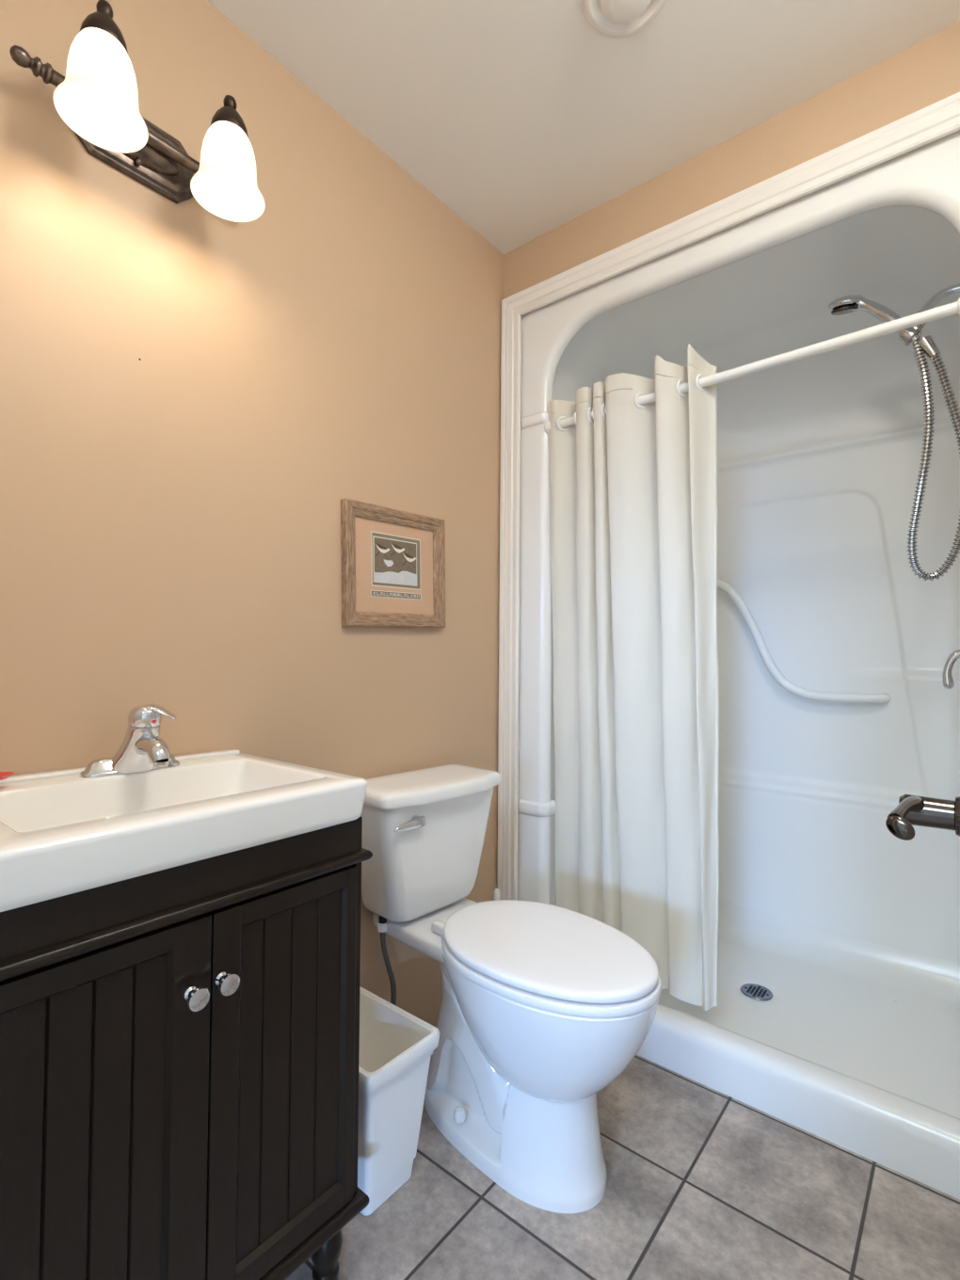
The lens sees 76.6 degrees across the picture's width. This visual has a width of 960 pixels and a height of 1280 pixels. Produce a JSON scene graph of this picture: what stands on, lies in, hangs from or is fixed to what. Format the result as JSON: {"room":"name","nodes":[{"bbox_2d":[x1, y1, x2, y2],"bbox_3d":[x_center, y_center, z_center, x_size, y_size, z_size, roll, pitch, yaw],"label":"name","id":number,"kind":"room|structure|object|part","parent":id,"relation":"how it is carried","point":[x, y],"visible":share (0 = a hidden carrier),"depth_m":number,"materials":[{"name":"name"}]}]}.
{"room":"bathroom","nodes":[
{"label":"bathroom","id":0,"kind":"room"},
{"bbox_2d":[0,0,503,1026],"bbox_3d":[-0.218,-0.095,1.770,0.120,2.440,2.670,-1,-2,39],"label":"wall","id":1,"kind":"structure","parent":0,"point":[170,518],"depth_m":1.30,"materials":[{"name":"beige paint"}]},
{"bbox_2d":[9,0,265,222],"bbox_3d":[-0.575,-0.926,1.089,0.226,0.192,0.415,-1,-2,39],"label":"wall sconce","id":2,"kind":"object","parent":1,"relation":"attached to","point":[97,99],"visible":1,"depth_m":1.08,"materials":[{"name":"white glass"}]},
{"bbox_3d":[-0.605,-0.896,0.976,0.130,0.125,0.130,-1,-2,39],"label":"lamp shade","id":3,"kind":"part","parent":2,"relation":"part of","materials":[{"name":"white glass"}]},
{"bbox_3d":[-0.605,-0.910,0.976,0.052,0.082,0.052,-1,-2,39],"label":"light bulb","id":4,"kind":"part","parent":2,"relation":"part of","materials":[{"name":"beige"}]},
{"bbox_3d":[-0.471,-0.891,1.140,0.130,0.125,0.130,-1,-2,39],"label":"lamp shade","id":5,"kind":"part","parent":2,"relation":"part of","materials":[{"name":"white glass"}]},
{"bbox_3d":[-0.471,-0.905,1.140,0.052,0.082,0.052,-1,-2,39],"label":"light bulb","id":6,"kind":"part","parent":2,"relation":"part of","materials":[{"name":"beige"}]},
{"bbox_2d":[340,497,445,627],"bbox_3d":[-0.223,-0.194,1.651,0.020,0.325,0.370,-1,-2,39],"label":"framed print","id":7,"kind":"object","parent":1,"relation":"attached to","point":[393,560],"visible":1,"depth_m":1.63,"materials":[{"name":"brown wood"}]},
{"bbox_3d":[-0.326,-0.193,1.525,0.020,0.316,0.044,-1,-2,39],"label":"frame rail","id":8,"kind":"part","parent":7,"relation":"part of","materials":[{"name":"brown wood"}]},
{"bbox_3d":[-0.225,-0.334,1.651,0.020,0.046,0.362,-1,-2,39],"label":"frame rail","id":9,"kind":"part","parent":7,"relation":"part of","materials":[{"name":"brown wood"}]},
{"bbox_2d":[374,537,416,585],"bbox_3d":[-0.228,-0.212,1.651,0.001,0.119,0.157,-1,-2,39],"label":"print","id":10,"kind":"object","parent":7,"relation":"attached to","point":[395,558],"depth_m":1.65,"materials":[{"name":"brown"}]},
{"bbox_3d":[-0.222,-0.054,1.651,0.020,0.046,0.362,-1,-2,39],"label":"frame rail","id":11,"kind":"part","parent":7,"relation":"part of","materials":[{"name":"brown wood"}]},
{"bbox_3d":[-0.120,-0.195,1.778,0.020,0.316,0.044,-1,-2,39],"label":"frame rail","id":12,"kind":"part","parent":7,"relation":"part of","materials":[{"name":"brown wood"}]},
{"bbox_2d":[207,0,959,255],"bbox_3d":[0.084,-1.415,-0.372,3.320,0.100,5.670,-1,-2,39],"label":"ceiling","id":13,"kind":"structure","parent":0,"point":[524,119],"depth_m":1.42,"materials":[{"name":"white paint"}]},
{"bbox_2d":[581,0,666,37],"bbox_3d":[0.297,-1.309,1.239,0.178,0.030,0.178,-1,-2,39],"label":"ceiling vent","id":14,"kind":"object","parent":13,"relation":"in","point":[610,18],"visible":1,"depth_m":1.27,"materials":[{"name":"white paint"}]},
{"bbox_2d":[285,1026,959,1279],"bbox_3d":[0.103,1.126,-0.387,3.320,0.100,5.550,-1,-2,39],"label":"floor","id":15,"kind":"structure","parent":0,"point":[704,1183],"depth_m":1.18,"materials":[{"name":"tile"}]},
{"bbox_2d":[0,816,372,1279],"bbox_3d":[-0.515,0.700,0.943,0.443,0.806,0.554,-1,-2,39],"label":"vanity cabinet","id":16,"kind":"object","parent":15,"relation":"on","point":[180,1045],"visible":0.96,"depth_m":0.80,"materials":[{"name":"brown wood"}]},
{"bbox_3d":[-0.466,0.642,0.717,0.006,0.482,0.185,-1,-2,39],"label":"beadboard panel","id":17,"kind":"part","parent":16,"relation":"part of","materials":[{"name":"brown wood"}]},
{"bbox_3d":[-0.452,0.644,0.730,0.018,0.546,0.248,-1,-2,39],"label":"cabinet door","id":18,"kind":"part","parent":16,"relation":"part of","materials":[{"name":"brown wood"}]},
{"bbox_2d":[0,749,367,911],"bbox_3d":[-0.518,0.269,0.955,0.433,0.093,0.526,-1,-2,39],"label":"sink","id":19,"kind":"object","parent":16,"relation":"in","point":[62,832],"visible":0.99,"depth_m":0.89,"materials":[{"name":"white ceramic"}]},
{"bbox_2d":[0,771,14,780],"bbox_3d":[-0.750,0.215,0.907,0.060,0.022,0.088,-1,-2,39],"label":"soap dish","id":20,"kind":"object","parent":19,"relation":"on","point":[3,775],"visible":1,"depth_m":0.94,"materials":[{"name":"red plastic"}]},
{"bbox_2d":[79,704,179,778],"bbox_3d":[-0.578,0.171,1.049,0.154,0.121,0.162,-1,-2,39],"label":"faucet","id":21,"kind":"object","parent":19,"relation":"on","point":[141,749],"visible":1,"depth_m":1.03,"materials":[{"name":"silver metal"}]},
{"bbox_3d":[-0.617,0.218,1.080,0.054,0.027,0.162,-1,-2,39],"label":"plate","id":22,"kind":"part","parent":21,"relation":"part of","materials":[{"name":"silver metal"}]},
{"bbox_3d":[-0.576,0.187,1.047,0.148,0.085,0.092,-1,-2,39],"label":"spout","id":23,"kind":"part","parent":21,"relation":"part of","materials":[{"name":"silver metal"}]},
{"bbox_3d":[-0.569,0.130,1.048,0.075,0.039,0.052,0,-1,17],"label":"lever handle","id":24,"kind":"part","parent":21,"relation":"part of","materials":[{"name":"silver metal"}]},
{"bbox_3d":[-0.514,0.362,0.953,0.405,0.020,0.552,-1,-2,39],"label":"moulding","id":25,"kind":"part","parent":16,"relation":"part of","materials":[{"name":"brown wood"}]},
{"bbox_3d":[-0.372,0.466,0.793,0.029,0.029,0.029,-1,-2,39],"label":"knob","id":26,"kind":"part","parent":16,"relation":"part of","materials":[{"name":"silver metal"}]},
{"bbox_3d":[-0.346,0.465,0.826,0.029,0.029,0.029,-1,-2,39],"label":"knob","id":27,"kind":"part","parent":16,"relation":"part of","materials":[{"name":"silver metal"}]},
{"bbox_3d":[-0.293,0.650,0.924,0.018,0.546,0.248,-1,-2,39],"label":"cabinet door","id":28,"kind":"part","parent":16,"relation":"part of","materials":[{"name":"brown wood"}]},
{"bbox_3d":[-0.289,0.649,0.934,0.006,0.482,0.186,-1,-2,39],"label":"beadboard panel","id":29,"kind":"part","parent":16,"relation":"part of","materials":[{"name":"brown wood"}]},
{"bbox_3d":[-0.519,0.940,0.938,0.406,0.030,0.554,-1,-2,39],"label":"moulding","id":30,"kind":"part","parent":16,"relation":"part of","materials":[{"name":"brown wood"}]},
{"bbox_2d":[357,987,440,1215],"bbox_3d":[-0.258,0.970,1.304,0.296,0.288,0.199,-1,-2,39],"label":"waste bin","id":31,"kind":"object","parent":15,"relation":"on","point":[396,1047],"visible":0.45,"depth_m":1.23,"materials":[{"name":"white plastic"}]},
{"bbox_2d":[493,888,499,900],"bbox_3d":[0.049,0.934,1.806,0.100,0.388,0.100,-1,-2,39],"label":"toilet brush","id":32,"kind":"object","parent":15,"relation":"on","point":[496,894],"visible":0.18,"depth_m":1.80,"materials":[{"name":"white plastic"}]},
{"bbox_2d":[360,764,661,1213],"bbox_3d":[0.048,0.735,1.386,0.742,0.767,0.412,-1,-2,43],"label":"toilet","id":33,"kind":"object","parent":15,"relation":"on","point":[543,1006],"visible":0.94,"depth_m":1.27,"materials":[{"name":"white ceramic"}]},
{"bbox_2d":[376,915,396,1006],"bbox_3d":[-0.238,0.838,1.538,0.052,0.306,0.106,1,-1,-11],"label":"supply hose","id":34,"kind":"object","parent":33,"relation":"hanging from","point":[381,925],"visible":0.78,"depth_m":1.51,"materials":[{"name":"black rubber"}]},
{"bbox_3d":[-0.165,0.428,1.410,0.023,0.028,0.089,-1,-2,43],"label":"flush lever","id":35,"kind":"part","parent":33,"relation":"part of","materials":[{"name":"silver metal"}]},
{"bbox_3d":[-0.147,0.540,1.575,0.183,0.303,0.387,-1,-2,43],"label":"tank","id":36,"kind":"part","parent":33,"relation":"part of","materials":[{"name":"white ceramic"}]},
{"bbox_3d":[-0.136,0.371,1.571,0.228,0.034,0.412,-1,-2,43],"label":"tank lid","id":37,"kind":"part","parent":33,"relation":"part of","materials":[{"name":"white ceramic"}]},
{"bbox_3d":[0.141,0.656,1.315,0.500,0.018,0.349,-1,-2,43],"label":"lid","id":38,"kind":"part","parent":33,"relation":"part of","materials":[{"name":"white plastic"}]},
{"bbox_3d":[0.142,0.680,1.313,0.504,0.018,0.358,-1,-2,43],"label":"seat","id":39,"kind":"part","parent":33,"relation":"part of","materials":[{"name":"white plastic"}]},
{"bbox_2d":[517,129,959,1199],"bbox_3d":[0.845,0.030,1.892,1.240,2.213,0.847,-1,-2,39],"label":"shower stall","id":40,"kind":"object","parent":15,"relation":"on","point":[836,1017],"visible":0.58,"depth_m":1.98,"materials":[{"name":"white plastic"}]},
{"bbox_2d":[544,297,959,434],"bbox_3d":[0.632,-0.701,1.631,1.063,0.066,0.044,-1,-2,39],"label":"curtain rod","id":41,"kind":"object","parent":40,"relation":"attached to","point":[951,309],"visible":0.75,"depth_m":1.47,"materials":[{"name":"white metal"}]},
{"bbox_2d":[548,344,719,1010],"bbox_3d":[0.429,0.103,1.785,0.519,1.793,0.110,-1,-2,39],"label":"shower curtain","id":42,"kind":"object","parent":41,"relation":"hanging from","point":[633,486],"visible":0.88,"depth_m":1.76,"materials":[{"name":"fabric"}]},
{"bbox_2d":[828,283,959,580],"bbox_3d":[1.156,-0.572,1.645,0.372,0.836,0.086,-1,-2,39],"label":"shower","id":43,"kind":"object","parent":40,"relation":"attached to","point":[846,304],"visible":0.94,"depth_m":1.61,"materials":[{"name":"silver metal"}]},
{"bbox_3d":[1.241,-0.895,1.592,0.158,0.070,0.023,-1,-2,39],"label":"shower arm","id":44,"kind":"part","parent":43,"relation":"part of","materials":[{"name":"silver metal"}]},
{"bbox_2d":[942,649,959,688],"bbox_3d":[1.232,0.056,1.532,0.106,0.152,0.152,-1,-2,39],"label":"shower valve","id":45,"kind":"object","parent":40,"relation":"attached to","point":[948,682],"visible":1,"depth_m":1.55,"materials":[{"name":"silver metal"}]},
{"bbox_2d":[503,21,959,857],"bbox_3d":[0.640,-0.091,1.632,1.385,2.440,0.100,-1,-2,39],"label":"wall","id":46,"kind":"structure","parent":0,"point":[926,72],"depth_m":1.55,"materials":[{"name":"beige paint"}]},
{"bbox_2d":[496,91,959,899],"bbox_3d":[0.596,-0.010,1.587,1.361,2.274,0.022,-1,-2,39],"label":"trim","id":47,"kind":"structure","parent":46,"relation":"attached to","point":[936,120],"depth_m":1.91,"materials":[{"name":"white paint"}]},
{"bbox_3d":[0.263,-0.140,-0.266,3.200,2.440,0.120,-1,-2,39],"label":"wall","id":48,"kind":"structure","parent":0,"visible":0},
{"bbox_2d":[885,794,959,840],"bbox_3d":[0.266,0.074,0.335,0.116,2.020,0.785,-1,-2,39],"label":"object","id":49,"kind":"structure","parent":48,"relation":"in","point":[911,809],"depth_m":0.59,"materials":[{"name":"silver metal"}]}
]}

